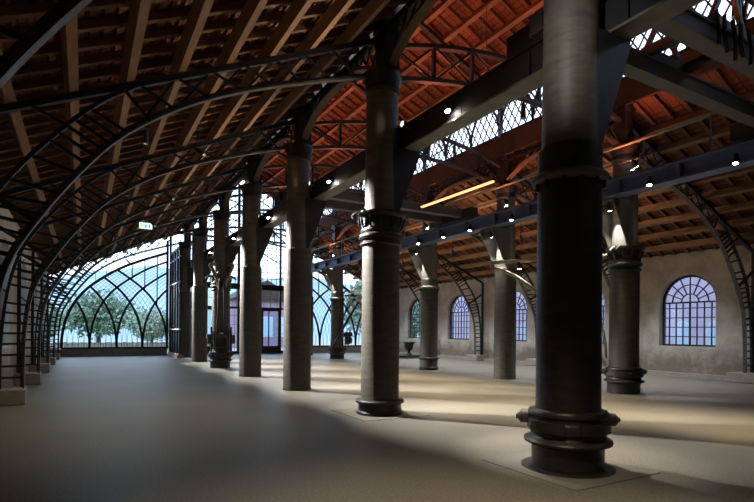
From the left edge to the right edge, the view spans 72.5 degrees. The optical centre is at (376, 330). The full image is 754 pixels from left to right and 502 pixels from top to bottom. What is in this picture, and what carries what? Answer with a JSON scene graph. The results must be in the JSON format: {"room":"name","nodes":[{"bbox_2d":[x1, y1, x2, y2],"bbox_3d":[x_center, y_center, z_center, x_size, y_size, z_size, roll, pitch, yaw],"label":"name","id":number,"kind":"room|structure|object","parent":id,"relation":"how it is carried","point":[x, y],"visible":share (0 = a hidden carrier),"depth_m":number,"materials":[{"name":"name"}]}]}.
{"room":"empty industrial hall","nodes":[
{"label":"empty industrial hall","id":0,"kind":"room"},
{"bbox_2d":[0,203,47,387],"bbox_3d":[-8.126,-0.669,10.902,0.400,4.000,32.000,0,0,-30],"label":"wall","id":1,"kind":"structure","parent":0,"point":[7,338],"depth_m":12.21,"materials":[{"name":"paint"}]},
{"bbox_2d":[0,0,409,272],"bbox_3d":[-5.486,-4.013,12.366,6.286,2.957,32.350,0,0,-30],"label":"ceiling","id":2,"kind":"structure","parent":0,"point":[102,24],"depth_m":7.91,"materials":[{"name":"wood"}]},
{"bbox_2d":[59,14,81,266],"bbox_3d":[-6.783,-3.136,11.600,0.170,0.200,31.900,0,0,-30],"label":"beam","id":3,"kind":"structure","parent":2,"relation":"attached to","point":[69,31],"depth_m":6.26,"materials":[{"name":"brown wood"}]},
{"bbox_2d":[93,0,151,262],"bbox_3d":[-6.220,-3.420,11.920,0.170,0.200,31.900,0,0,-30],"label":"beam","id":4,"kind":"structure","parent":2,"relation":"attached to","point":[139,10],"depth_m":6.56,"materials":[{"name":"brown wood"}]},
{"bbox_2d":[109,0,213,258],"bbox_3d":[-5.658,-3.703,12.241,0.170,0.200,31.900,0,0,-30],"label":"beam","id":5,"kind":"structure","parent":2,"relation":"attached to","point":[199,12],"depth_m":7.07,"materials":[{"name":"brown wood"}]},
{"bbox_2d":[123,0,267,253],"bbox_3d":[-5.096,-3.985,12.560,0.170,0.200,31.900,0,0,-30],"label":"beam","id":6,"kind":"structure","parent":2,"relation":"attached to","point":[252,9],"depth_m":8.02,"materials":[{"name":"brown wood"}]},
{"bbox_2d":[136,0,313,248],"bbox_3d":[-4.533,-4.268,12.881,0.170,0.200,31.900,0,0,-30],"label":"beam","id":7,"kind":"structure","parent":2,"relation":"attached to","point":[297,9],"depth_m":8.52,"materials":[{"name":"brown wood"}]},
{"bbox_2d":[150,0,354,244],"bbox_3d":[-3.971,-4.551,13.201,0.170,0.200,31.900,0,0,-30],"label":"beam","id":8,"kind":"structure","parent":2,"relation":"attached to","point":[337,8],"depth_m":9.18,"materials":[{"name":"brown wood"}]},
{"bbox_2d":[163,0,389,240],"bbox_3d":[-3.409,-4.834,13.521,0.170,0.200,31.900,0,0,-30],"label":"beam","id":9,"kind":"structure","parent":2,"relation":"attached to","point":[368,13],"depth_m":9.95,"materials":[{"name":"brown wood"}]},
{"bbox_2d":[50,346,360,356],"bbox_3d":[-7.901,1.143,29.526,18.500,0.380,0.300,0,0,-30],"label":"wall","id":10,"kind":"structure","parent":0,"point":[133,351],"depth_m":26.49,"materials":[{"name":"concrete"}]},
{"bbox_2d":[60,241,168,348],"bbox_3d":[-13.520,-2.071,26.264,5.360,5.964,0.120,0,0,-30],"label":"window","id":11,"kind":"structure","parent":10,"relation":"in","point":[155,303],"depth_m":26.54,"materials":[{"name":"metal"}]},
{"bbox_2d":[169,184,285,353],"bbox_3d":[-7.933,-3.599,29.450,7.410,9.743,0.120,0,0,-30],"label":"window","id":12,"kind":"structure","parent":10,"relation":"in","point":[280,288],"depth_m":29.42,"materials":[{"name":"metal"}]},
{"bbox_2d":[261,309,279,352],"bbox_3d":[-6.256,0.017,30.292,1.140,2.540,0.132,0,0,-30],"label":"door","id":13,"kind":"structure","parent":12,"relation":"attached to","point":[264,349],"depth_m":30.26,"materials":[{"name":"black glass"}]},
{"bbox_2d":[313,258,361,346],"bbox_3d":[-2.277,-1.977,32.691,5.546,5.964,0.120,0,0,-30],"label":"window","id":14,"kind":"structure","parent":10,"relation":"in","point":[320,332],"depth_m":32.17,"materials":[{"name":"metal"}]},
{"bbox_2d":[182,4,409,231],"bbox_3d":[-2.585,-6.204,13.985,0.080,1.937,31.900,0,0,-30],"label":"wall","id":15,"kind":"structure","parent":0,"point":[401,6],"depth_m":10.26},
{"bbox_2d":[0,352,753,501],"bbox_3d":[0.073,1.495,15.570,19.100,0.209,32.550,0,0,-30],"label":"floor","id":16,"kind":"structure","parent":0,"point":[158,428],"depth_m":6.64,"materials":[{"name":"concrete"}]},
{"bbox_2d":[0,387,27,405],"bbox_3d":[-6.736,1.203,9.399,0.540,0.280,0.480,0,0,-30],"label":"block","id":17,"kind":"object","parent":16,"relation":"on","point":[8,396],"visible":1,"depth_m":9.25,"materials":[{"name":"stone"}]},
{"bbox_2d":[0,120,294,389],"bbox_3d":[-4.441,-1.951,10.696,5.716,6.066,0.100,0,0,-30],"label":"truss","id":18,"kind":"object","parent":17,"relation":"on","point":[103,170],"visible":0.99,"depth_m":9.91,"materials":[{"name":"metal"}]},
{"bbox_2d":[14,372,41,384],"bbox_3d":[-8.678,1.187,12.798,0.540,0.280,0.480,0,0,-30],"label":"block","id":19,"kind":"object","parent":16,"relation":"on","point":[31,378],"visible":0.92,"depth_m":12.64,"materials":[{"name":"stone"}]},
{"bbox_2d":[16,165,248,372],"bbox_3d":[-6.383,-1.967,14.094,5.716,6.066,0.100,0,0,-30],"label":"rib","id":20,"kind":"object","parent":19,"relation":"on","point":[59,275],"visible":0.73,"depth_m":13.35,"materials":[{"name":"metal"}]},
{"bbox_2d":[29,363,50,372],"bbox_3d":[-10.620,1.170,16.196,0.540,0.280,0.480,0,0,-30],"label":"block","id":21,"kind":"object","parent":16,"relation":"on","point":[44,367],"visible":0.68,"depth_m":16.03,"materials":[{"name":"stone"}]},
{"bbox_2d":[31,195,218,363],"bbox_3d":[-8.325,-1.983,17.492,5.716,6.066,0.100,0,0,-30],"label":"rib","id":22,"kind":"object","parent":21,"relation":"on","point":[33,343],"visible":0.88,"depth_m":16.70,"materials":[{"name":"metal"}]},
{"bbox_2d":[40,357,55,364],"bbox_3d":[-12.562,1.154,19.594,0.540,0.280,0.480,0,0,-30],"label":"block","id":23,"kind":"object","parent":16,"relation":"on","point":[52,360],"visible":0.44,"depth_m":19.46,"materials":[{"name":"stone"}]},
{"bbox_2d":[40,217,196,356],"bbox_3d":[-10.267,-1.999,20.891,5.716,6.066,0.100,0,0,-30],"label":"rib","id":24,"kind":"object","parent":23,"relation":"on","point":[178,222],"visible":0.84,"depth_m":20.16,"materials":[{"name":"metal"}]},
{"bbox_2d":[45,353,59,359],"bbox_3d":[-14.504,1.138,22.992,0.540,0.280,0.480,0,0,-30],"label":"block","id":25,"kind":"object","parent":16,"relation":"on","point":[57,355],"visible":0.68,"depth_m":22.86,"materials":[{"name":"stone"}]},
{"bbox_2d":[46,230,182,352],"bbox_3d":[-12.209,-2.016,24.289,5.716,6.066,0.100,0,0,-30],"label":"rib","id":26,"kind":"object","parent":25,"relation":"on","point":[172,244],"visible":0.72,"depth_m":23.62,"materials":[{"name":"metal"}]},
{"bbox_2d":[168,246,182,358],"bbox_3d":[-10.194,-1.386,25.957,0.240,5.400,3.200,0,0,-30],"label":"screen","id":27,"kind":"object","parent":16,"relation":"on","point":[176,255],"visible":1,"depth_m":25.94,"materials":[{"name":"metal"}]},
{"bbox_2d":[178,223,192,357],"bbox_3d":[-9.520,-2.291,25.824,0.935,7.220,0.670,0,0,-30],"label":"column","id":28,"kind":"structure","parent":16,"relation":"on","point":[187,271],"depth_m":25.51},
{"bbox_2d":[191,172,285,247],"bbox_3d":[-6.736,-6.429,27.396,6.264,4.132,0.120,0,0,-30],"label":"girder","id":29,"kind":"object","parent":28,"relation":"on","point":[262,179],"visible":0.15,"depth_m":27.96,"materials":[{"name":"metal"}]},
{"bbox_2d":[191,205,212,361],"bbox_3d":[-7.578,-2.274,22.426,0.935,7.220,0.670,0,0,-30],"label":"column","id":30,"kind":"structure","parent":16,"relation":"on","point":[201,269],"depth_m":22.11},
{"bbox_2d":[186,213,198,239],"bbox_3d":[-8.573,-4.907,24.099,0.160,0.711,3.603,0,0,-30],"label":"arch","id":31,"kind":"object","parent":30,"relation":"attached to","point":[190,225],"visible":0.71,"depth_m":24.65,"materials":[{"name":"metal"}]},
{"bbox_2d":[201,193,218,225],"bbox_3d":[-6.631,-4.891,20.701,0.160,0.711,3.603,0,0,-30],"label":"arch","id":32,"kind":"object","parent":30,"relation":"attached to","point":[213,202],"visible":0.75,"depth_m":21.15,"materials":[{"name":"metal"}]},
{"bbox_2d":[207,151,333,242],"bbox_3d":[-4.793,-6.413,23.998,6.264,4.132,0.120,0,0,-30],"label":"girder","id":33,"kind":"object","parent":30,"relation":"on","point":[276,152],"visible":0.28,"depth_m":24.17,"materials":[{"name":"metal"}]},
{"bbox_2d":[205,186,239,367],"bbox_3d":[-5.731,-2.259,18.972,1.197,7.220,0.879,0,0,-25],"label":"column","id":34,"kind":"structure","parent":16,"relation":"on","point":[224,254],"depth_m":18.71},
{"bbox_2d":[206,262,234,351],"bbox_3d":[-5.638,-0.859,18.393,1.090,3.233,0.556,0,0,-20],"label":"crane","id":35,"kind":"object","parent":34,"relation":"attached to","point":[223,278],"visible":1,"depth_m":18.40,"materials":[{"name":"metal"}]},
{"bbox_2d":[229,126,357,225],"bbox_3d":[-2.851,-6.397,20.600,6.264,4.132,0.120,0,0,-30],"label":"girder","id":36,"kind":"object","parent":34,"relation":"on","point":[318,129],"visible":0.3,"depth_m":20.91,"materials":[{"name":"metal"}]},
{"bbox_2d":[239,154,272,376],"bbox_3d":[-3.694,-2.242,15.630,0.935,7.220,0.670,0,0,-30],"label":"column","id":37,"kind":"structure","parent":16,"relation":"on","point":[255,239],"depth_m":15.32,"materials":[{"name":"metal"}]},
{"bbox_2d":[223,163,248,207],"bbox_3d":[-4.689,-4.875,17.303,0.160,0.711,3.603,0,0,-30],"label":"arch","id":38,"kind":"object","parent":37,"relation":"attached to","point":[239,177],"visible":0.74,"depth_m":17.45,"materials":[{"name":"metal"}]},
{"bbox_2d":[261,81,424,201],"bbox_3d":[-0.909,-6.380,17.201,6.264,4.132,0.120,0,0,-30],"label":"girder","id":39,"kind":"object","parent":37,"relation":"on","point":[355,84],"visible":0.34,"depth_m":16.66,"materials":[{"name":"metal"}]},
{"bbox_2d":[282,99,325,390],"bbox_3d":[-1.752,-2.226,12.232,0.935,7.220,0.670,0,0,-30],"label":"column","id":40,"kind":"structure","parent":16,"relation":"on","point":[303,213],"depth_m":11.92,"materials":[{"name":"metal"}]},
{"bbox_2d":[253,117,294,180],"bbox_3d":[-2.747,-4.859,13.905,0.160,0.711,3.603,0,0,-30],"label":"arch","id":41,"kind":"object","parent":40,"relation":"attached to","point":[279,138],"visible":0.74,"depth_m":13.92,"materials":[{"name":"metal"}]},
{"bbox_2d":[301,36,375,139],"bbox_3d":[-0.804,-4.842,10.507,0.160,0.711,3.603,0,0,-30],"label":"arch","id":42,"kind":"object","parent":40,"relation":"attached to","point":[320,100],"visible":0.75,"depth_m":10.70,"materials":[{"name":"metal"}]},
{"bbox_2d":[311,19,500,185],"bbox_3d":[1.033,-6.364,13.803,6.264,4.132,0.120,0,0,-30],"label":"girder","id":43,"kind":"object","parent":40,"relation":"on","point":[422,25],"visible":0.52,"depth_m":14.14,"materials":[{"name":"metal"}]},
{"bbox_2d":[311,253,313,354],"bbox_3d":[-4.099,-2.245,28.923,1.115,7.220,0.670,0,0,-30],"label":"column","id":44,"kind":"structure","parent":16,"relation":"on","point":[312,253],"depth_m":28.89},
{"bbox_2d":[321,223,347,358],"bbox_3d":[-2.117,-2.229,25.560,1.222,7.220,0.904,0,0,-30],"label":"column","id":45,"kind":"structure","parent":16,"relation":"on","point":[334,276],"depth_m":25.36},
{"bbox_2d":[331,287,361,346],"bbox_3d":[-1.348,-0.700,25.566,2.102,3.035,0.947,0,0,-21],"label":"crane","id":46,"kind":"object","parent":45,"relation":"attached to","point":[347,335],"visible":0.8,"depth_m":25.52,"materials":[{"name":"metal"}]},
{"bbox_2d":[337,217,360,239],"bbox_3d":[-1.040,-4.844,23.897,0.160,0.711,3.603,0,0,-30],"label":"arch","id":47,"kind":"object","parent":45,"relation":"attached to","point":[345,225],"visible":0.44,"depth_m":24.83,"materials":[{"name":"metal"}]},
{"bbox_2d":[351,7,419,416],"bbox_3d":[0.085,-2.210,8.773,1.178,7.220,0.830,0,0,-30],"label":"column","id":48,"kind":"structure","parent":16,"relation":"on","point":[389,169],"depth_m":8.51,"materials":[{"name":"metal"}]},
{"bbox_2d":[400,43,620,145],"bbox_3d":[2.975,-6.348,10.405,6.264,4.132,0.120,0,0,-30],"label":"girder","id":49,"kind":"object","parent":48,"relation":"on","point":[434,47],"visible":0.42,"depth_m":9.51,"materials":[{"name":"metal"}]},
{"bbox_2d":[408,185,439,369],"bbox_3d":[1.747,-2.196,18.740,1.160,7.220,0.760,0,0,-30],"label":"column","id":50,"kind":"structure","parent":16,"relation":"on","point":[424,261],"depth_m":18.57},
{"bbox_2d":[430,163,496,204],"bbox_3d":[2.845,-4.812,17.100,0.160,0.711,3.603,0,0,-30],"label":"arch","id":51,"kind":"object","parent":50,"relation":"attached to","point":[464,178],"visible":0.69,"depth_m":17.32,"materials":[{"name":"metal"}]},
{"bbox_2d":[466,354,487,360],"bbox_3d":[4.881,1.300,25.056,0.729,0.280,0.768,0,0,-30],"label":"block","id":52,"kind":"object","parent":16,"relation":"on","point":[472,357],"visible":0.86,"depth_m":24.75,"materials":[{"name":"stone"}]},
{"bbox_2d":[401,231,483,354],"bbox_3d":[2.638,-1.892,23.758,5.914,6.066,0.100,0,0,-30],"label":"rib","id":53,"kind":"object","parent":52,"relation":"on","point":[456,267],"visible":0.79,"depth_m":24.87,"materials":[{"name":"metal"}]},
{"bbox_2d":[480,153,517,379],"bbox_3d":[3.670,-2.180,15.331,1.115,7.220,0.670,0,0,-30],"label":"column","id":54,"kind":"structure","parent":16,"relation":"on","point":[501,246],"depth_m":15.18,"materials":[{"name":"metal"}]},
{"bbox_2d":[526,358,535,365],"bbox_3d":[6.823,1.316,21.658,0.729,0.280,0.768,0,0,-30],"label":"block","id":55,"kind":"object","parent":16,"relation":"on","point":[530,361],"visible":0.26,"depth_m":21.59,"materials":[{"name":"stone"}]},
{"bbox_2d":[434,197,536,358],"bbox_3d":[4.580,-1.875,20.360,5.914,6.066,0.100,0,0,-30],"label":"rib","id":56,"kind":"object","parent":55,"relation":"on","point":[440,203],"visible":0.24,"depth_m":21.28,"materials":[{"name":"metal"}]},
{"bbox_2d":[516,0,629,474],"bbox_3d":[2.083,-2.194,5.417,1.040,7.220,0.898,0,0,-30],"label":"column","id":57,"kind":"structure","parent":16,"relation":"on","point":[584,63],"depth_m":5.11,"materials":[{"name":"metal"}]},
{"bbox_2d":[0,0,92,88],"bbox_3d":[-0.556,-1.918,3.900,5.716,6.066,0.100,0,0,-30],"label":"rib","id":58,"kind":"object","parent":57,"relation":"attached to","point":[26,44],"visible":1,"depth_m":3.04,"materials":[{"name":"metal"}]},
{"bbox_2d":[0,45,66,272],"bbox_3d":[-7.345,-2.853,11.280,0.170,0.200,31.900,0,0,-30],"label":"beam","id":59,"kind":"structure","parent":58,"relation":"on","point":[7,91],"depth_m":7.40,"materials":[{"name":"brown wood"}]},
{"bbox_2d":[387,0,437,65],"bbox_3d":[1.138,-4.826,7.108,0.160,0.711,3.603,0,0,-30],"label":"arch","id":60,"kind":"object","parent":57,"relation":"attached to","point":[416,10],"visible":1,"depth_m":8.23,"materials":[{"name":"metal"}]},
{"bbox_2d":[191,0,704,267],"bbox_3d":[-2.735,-3.334,14.546,0.300,0.460,30.000,0,0,-30],"label":"beam","id":61,"kind":"structure","parent":57,"relation":"attached to","point":[521,74],"depth_m":6.97,"materials":[{"name":"metal"}]},
{"bbox_2d":[400,120,414,130],"bbox_3d":[0.513,-3.347,8.379,0.270,0.125,0.124,0,0,-30],"label":"spotlight","id":62,"kind":"object","parent":61,"relation":"attached to","point":[403,124],"visible":1,"depth_m":8.34,"materials":[{"name":"black"}]},
{"bbox_2d":[744,0,753,6],"bbox_3d":[4.917,-6.332,7.007,6.264,4.132,0.120,0,0,-30],"label":"girder","id":63,"kind":"object","parent":57,"relation":"on","point":[751,2],"visible":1,"depth_m":7.25,"materials":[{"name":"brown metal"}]},
{"bbox_2d":[244,0,454,183],"bbox_3d":[0.333,-8.378,15.642,0.171,0.200,31.900,0,0,-30],"label":"beam","id":64,"kind":"structure","parent":63,"relation":"on","point":[445,3],"depth_m":17.60,"materials":[{"name":"brown wood"}]},
{"bbox_2d":[262,0,500,184],"bbox_3d":[0.903,-8.070,15.970,0.171,0.200,31.900,0,0,-30],"label":"beam","id":65,"kind":"structure","parent":63,"relation":"on","point":[490,3],"depth_m":14.14,"materials":[{"name":"brown wood"}]},
{"bbox_2d":[266,0,543,198],"bbox_3d":[1.474,-7.761,16.297,0.171,0.200,31.900,0,0,-30],"label":"beam","id":66,"kind":"structure","parent":63,"relation":"on","point":[536,5],"depth_m":13.96,"materials":[{"name":"brown wood"}]},
{"bbox_2d":[313,54,506,181],"bbox_3d":[2.044,-7.453,16.625,0.171,0.200,31.900,0,0,-30],"label":"beam","id":67,"kind":"structure","parent":63,"relation":"on","point":[494,64],"depth_m":16.95,"materials":[{"name":"brown wood"}]},
{"bbox_2d":[602,104,646,393],"bbox_3d":[5.703,-2.163,11.996,1.376,7.220,0.879,0,0,-25],"label":"column","id":68,"kind":"structure","parent":16,"relation":"on","point":[623,374],"depth_m":11.78,"materials":[{"name":"metal"}]},
{"bbox_2d":[281,139,753,278],"bbox_3d":[1.979,-3.215,17.241,0.340,0.420,30.000,0,0,-30],"label":"beam","id":69,"kind":"structure","parent":68,"relation":"on","point":[717,161],"depth_m":11.13,"materials":[{"name":"metal"}]},
{"bbox_2d":[274,189,477,228],"bbox_3d":[0.041,-3.581,15.095,5.760,0.400,2.100,0,0,-30],"label":"bridge","id":70,"kind":"object","parent":69,"relation":"on","point":[438,216],"visible":0.51,"depth_m":15.28,"materials":[{"name":"grey metal"}]},
{"bbox_2d":[311,114,711,261],"bbox_3d":[1.040,-3.775,19.235,0.060,0.846,21.636,0,0,-30],"label":"rail","id":71,"kind":"object","parent":69,"relation":"on","point":[709,115],"visible":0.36,"depth_m":11.55,"materials":[{"name":"metal"}]},
{"bbox_2d":[507,0,753,142],"bbox_3d":[4.592,-3.955,7.138,5.760,1.225,1.950,0,0,-30],"label":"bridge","id":72,"kind":"object","parent":69,"relation":"on","point":[719,39],"visible":0.77,"depth_m":6.86,"materials":[{"name":"grey metal"}]},
{"bbox_2d":[489,254,606,366],"bbox_3d":[4.227,-0.481,12.883,2.851,2.678,0.410,0,0,28],"label":"crane","id":73,"kind":"object","parent":68,"relation":"attached to","point":[604,256],"visible":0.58,"depth_m":13.06,"materials":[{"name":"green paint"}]},
{"bbox_2d":[506,118,612,180],"bbox_3d":[4.787,-4.796,13.702,0.160,0.711,3.603,0,0,-30],"label":"arch","id":74,"kind":"object","parent":68,"relation":"attached to","point":[537,147],"visible":0.31,"depth_m":14.70,"materials":[{"name":"metal"}]},
{"bbox_2d":[727,371,753,383],"bbox_3d":[10.707,1.349,14.861,0.729,0.280,0.768,0,0,-30],"label":"block","id":75,"kind":"object","parent":16,"relation":"on","point":[738,377],"visible":1,"depth_m":14.69,"materials":[{"name":"stone"}]},
{"bbox_2d":[633,125,753,372],"bbox_3d":[8.464,-1.843,13.564,5.914,6.066,0.100,0,0,-30],"label":"rib","id":76,"kind":"object","parent":75,"relation":"on","point":[726,226],"visible":0.91,"depth_m":14.38,"materials":[{"name":"metal"}]},
{"bbox_2d":[400,231,753,285],"bbox_3d":[7.572,-2.729,19.806,0.168,0.200,31.900,0,0,-30],"label":"beam","id":77,"kind":"structure","parent":76,"relation":"on","point":[748,235],"depth_m":16.48,"materials":[{"name":"brown wood"}]},
{"bbox_3d":[0.997,1.267,31.852,0.729,0.280,0.768,0,0,-30],"label":"block","id":78,"kind":"object","parent":16,"relation":"on","visible":0},
{"bbox_2d":[312,244,361,280],"bbox_3d":[-1.247,-1.924,30.555,5.914,6.066,0.100,0,0,-30],"label":"rib","id":79,"kind":"object","parent":78,"relation":"on","point":[315,246],"visible":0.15,"depth_m":30.22,"materials":[{"name":"metal"}]},
{"bbox_3d":[8.765,1.332,18.259,0.729,0.280,0.768,0,0,-30],"label":"block","id":80,"kind":"object","parent":16,"relation":"on","visible":0},
{"bbox_2d":[511,169,609,286],"bbox_3d":[6.522,-1.859,16.962,5.914,6.066,0.100,0,0,-30],"label":"rib","id":81,"kind":"object","parent":80,"relation":"on","point":[517,175],"visible":0.12,"depth_m":15.91,"materials":[{"name":"metal"}]},
{"bbox_3d":[2.939,1.284,28.454,0.729,0.280,0.768,0,0,-30],"label":"block","id":82,"kind":"object","parent":16,"relation":"on","visible":0},
{"bbox_2d":[343,234,420,304],"bbox_3d":[0.695,-1.908,27.156,5.914,6.066,0.100,0,0,-30],"label":"rib","id":83,"kind":"object","parent":82,"relation":"on","point":[345,235],"visible":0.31,"depth_m":27.68,"materials":[{"name":"metal"}]},
{"bbox_3d":[-4.794,1.219,6.001,0.540,0.280,0.480,0,0,-30],"label":"block","id":84,"kind":"object","parent":16,"relation":"on","visible":0},
{"bbox_2d":[0,38,377,299],"bbox_3d":[-2.499,-1.935,7.298,5.716,6.066,0.100,0,0,-30],"label":"truss","id":85,"kind":"object","parent":84,"relation":"on","point":[113,91],"visible":0.98,"depth_m":6.71,"materials":[{"name":"metal"}]},
{"bbox_2d":[243,0,543,197],"bbox_3d":[1.546,-7.953,16.366,3.488,1.755,32.350,0,0,-30],"label":"ceiling","id":86,"kind":"structure","parent":0,"point":[457,11],"depth_m":15.45,"materials":[{"name":"wood"}]},
{"bbox_2d":[311,65,753,288],"bbox_3d":[5.637,-3.922,18.723,6.483,2.954,32.350,0,0,-30],"label":"ceiling","id":87,"kind":"structure","parent":0,"point":[661,107],"depth_m":14.53,"materials":[{"name":"wood"}]},
{"bbox_2d":[315,122,739,258],"bbox_3d":[4.109,-4.484,17.819,0.168,0.200,31.900,0,0,-30],"label":"beam","id":88,"kind":"structure","parent":87,"relation":"attached to","point":[723,131],"depth_m":12.47,"materials":[{"name":"brown wood"}]},
{"bbox_2d":[310,91,753,249],"bbox_3d":[3.532,-4.776,17.488,0.168,0.200,31.900,0,0,-30],"label":"beam","id":89,"kind":"structure","parent":87,"relation":"attached to","point":[703,112],"depth_m":12.35,"materials":[{"name":"brown wood"}]},
{"bbox_2d":[343,182,753,274],"bbox_3d":[5.840,-3.606,18.812,0.168,0.200,31.900,0,0,-30],"label":"beam","id":90,"kind":"structure","parent":87,"relation":"attached to","point":[747,187],"depth_m":14.60,"materials":[{"name":"brown wood"}]},
{"bbox_2d":[344,166,753,266],"bbox_3d":[5.263,-3.899,18.481,0.168,0.200,31.900,0,0,-30],"label":"beam","id":91,"kind":"structure","parent":87,"relation":"attached to","point":[751,168],"depth_m":13.86,"materials":[{"name":"brown wood"}]},
{"bbox_2d":[353,200,753,279],"bbox_3d":[6.418,-3.314,19.144,0.168,0.200,31.900,0,0,-30],"label":"beam","id":92,"kind":"structure","parent":87,"relation":"attached to","point":[748,204],"depth_m":15.30,"materials":[{"name":"brown wood"}]},
{"bbox_2d":[400,216,753,278],"bbox_3d":[6.995,-3.021,19.475,0.168,0.200,31.900,0,0,-30],"label":"beam","id":93,"kind":"structure","parent":87,"relation":"attached to","point":[749,220],"depth_m":15.89,"materials":[{"name":"brown wood"}]},
{"bbox_2d":[315,20,753,232],"bbox_3d":[2.705,-5.485,17.012,0.080,0.587,31.900,0,0,-30],"label":"wall","id":94,"kind":"structure","parent":0,"point":[630,91],"depth_m":14.79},
{"bbox_2d":[424,109,499,171],"bbox_3d":[2.707,-6.329,17.015,0.105,1.117,3.902,0,0,-30],"label":"window","id":95,"kind":"structure","parent":94,"relation":"in","point":[497,116],"depth_m":16.50,"materials":[{"name":"metal"}]},
{"bbox_2d":[499,87,541,136],"bbox_3d":[4.649,-6.312,13.617,0.105,1.117,3.902,0,0,-30],"label":"window","id":96,"kind":"structure","parent":94,"relation":"in","point":[532,108],"depth_m":14.74,"materials":[{"name":"glass"}]},
{"bbox_2d":[621,0,753,80],"bbox_3d":[6.592,-6.296,10.218,0.105,1.117,3.902,0,0,-30],"label":"window","id":97,"kind":"structure","parent":94,"relation":"in","point":[745,5],"depth_m":10.23,"materials":[{"name":"glass"}]},
{"bbox_2d":[399,244,753,375],"bbox_3d":[8.282,-0.557,20.280,0.400,4.050,32.000,0,0,-30],"label":"wall","id":98,"kind":"structure","parent":0,"point":[657,274],"depth_m":17.63,"materials":[{"name":"paint"}]},
{"bbox_2d":[410,300,419,337],"bbox_3d":[2.497,-0.730,30.446,0.070,2.340,1.800,0,0,-30],"label":"window","id":99,"kind":"structure","parent":98,"relation":"in","point":[415,301],"depth_m":30.84,"materials":[{"name":"glass"}]},
{"bbox_2d":[450,295,468,339],"bbox_3d":[4.439,-0.714,27.047,0.070,2.340,1.800,0,0,-30],"label":"window","id":100,"kind":"structure","parent":98,"relation":"in","point":[457,297],"depth_m":27.22,"materials":[{"name":"glass"}]},
{"bbox_2d":[516,291,526,340],"bbox_3d":[6.381,-0.698,23.649,0.070,2.340,1.800,0,0,-30],"label":"window","id":101,"kind":"structure","parent":98,"relation":"in","point":[522,313],"depth_m":23.26,"materials":[{"name":"metal"}]},
{"bbox_2d":[399,352,726,379],"bbox_3d":[8.070,1.407,19.938,0.280,0.120,31.600,0,0,-30],"label":"trim","id":102,"kind":"structure","parent":98,"relation":"attached to","point":[666,373],"depth_m":16.93,"materials":[{"name":"stone"}]},
{"bbox_2d":[663,275,715,346],"bbox_3d":[10.265,-0.665,16.853,0.070,2.340,1.800,0,0,-30],"label":"window","id":103,"kind":"structure","parent":98,"relation":"in","point":[687,276],"depth_m":16.88,"materials":[{"name":"metal"}]},
{"bbox_2d":[454,277,715,344],"bbox_3d":[13.324,-1.640,26.036,5.050,6.800,30.000,0,0,-30],"label":"building","id":104,"kind":"structure","parent":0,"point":[694,280],"depth_m":21.67,"materials":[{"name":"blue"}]},
{"bbox_3d":[-1.416,-7.978,14.673,3.488,1.755,32.350,0,0,-30],"label":"ceiling","id":105,"kind":"structure","parent":0,"visible":0},
{"bbox_2d":[420,1,494,207],"bbox_3d":[1.872,-5.953,12.329,0.070,5.445,2.760,0,0,-30],"label":"pendant light","id":106,"kind":"object","parent":105,"relation":"hanging from","point":[492,180],"visible":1,"depth_m":11.97,"materials":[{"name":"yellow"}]},
{"bbox_2d":[421,180,493,207],"bbox_3d":[1.849,-3.248,12.329,0.060,0.035,2.720,0,0,-30],"label":"diffuser","id":107,"kind":"object","parent":106,"relation":"attached to","point":[487,182],"depth_m":12.16,"materials":[{"name":"yellow"}]},
{"label":"outside","id":108,"kind":"structure","parent":0,"visible":0},
{"bbox_2d":[50,340,360,350],"bbox_3d":[-19.246,1.663,63.876,150.000,0.350,190.000,0,0,-30],"label":"ground","id":109,"kind":"structure","parent":108,"point":[315,342],"depth_m":68.39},
{"bbox_2d":[50,342,168,353],"bbox_3d":[-39.620,1.303,38.063,49.000,0.030,34.600,0,0,-30],"label":"lawn","id":110,"kind":"structure","parent":109,"relation":"on","point":[50,342],"depth_m":54.16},
{"bbox_2d":[49,302,73,337],"bbox_3d":[-25.760,-0.572,38.523,5.346,4.021,4.931,0,0,-30],"label":"tree","id":111,"kind":"object","parent":110,"relation":"on","point":[66,308],"visible":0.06,"depth_m":38.56,"materials":[{"name":"green plant"}]},
{"bbox_2d":[61,289,140,346],"bbox_3d":[-24.888,-1.146,45.466,6.973,5.185,6.432,0,0,39],"label":"tree","id":112,"kind":"object","parent":110,"relation":"on","point":[106,327],"visible":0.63,"depth_m":44.56,"materials":[{"name":"green plant"}]},
{"bbox_2d":[50,342,209,349],"bbox_3d":[-21.359,1.135,37.352,18.000,0.670,0.075,0,0,-30],"label":"fence","id":113,"kind":"object","parent":110,"relation":"on","point":[82,344],"visible":0.28,"depth_m":38.29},
{"bbox_2d":[123,306,168,345],"bbox_3d":[-18.765,-0.250,42.353,4.074,3.492,4.416,0,0,8],"label":"tree","id":114,"kind":"object","parent":110,"relation":"on","point":[149,337],"visible":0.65,"depth_m":41.58,"materials":[{"name":"green plant"}]},
{"bbox_2d":[49,265,418,339],"bbox_3d":[-22.278,-7.172,119.692,260.000,17.568,60.000,0,0,-30],"label":"hill","id":115,"kind":"structure","parent":109,"relation":"on","point":[132,291],"depth_m":98.38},
{"bbox_2d":[230,280,283,347],"bbox_3d":[-11.626,-1.548,49.786,7.000,6.200,6.600,0,0,-30],"label":"brick house","id":116,"kind":"structure","parent":109,"relation":"on","point":[273,315],"depth_m":47.23,"materials":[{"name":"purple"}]},
{"bbox_2d":[344,279,361,334],"bbox_3d":[-0.946,-1.825,46.586,5.255,6.948,4.919,0,0,45],"label":"tree","id":117,"kind":"object","parent":109,"relation":"on","point":[358,282],"visible":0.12,"depth_m":45.79,"materials":[{"name":"green plant"}]},
{"bbox_2d":[413,301,418,336],"bbox_3d":[3.425,-1.255,50.552,5.146,5.879,5.579,0,0,35],"label":"tree","id":118,"kind":"object","parent":109,"relation":"on","point":[416,319],"visible":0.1,"depth_m":48.81,"materials":[{"name":"green plant"}]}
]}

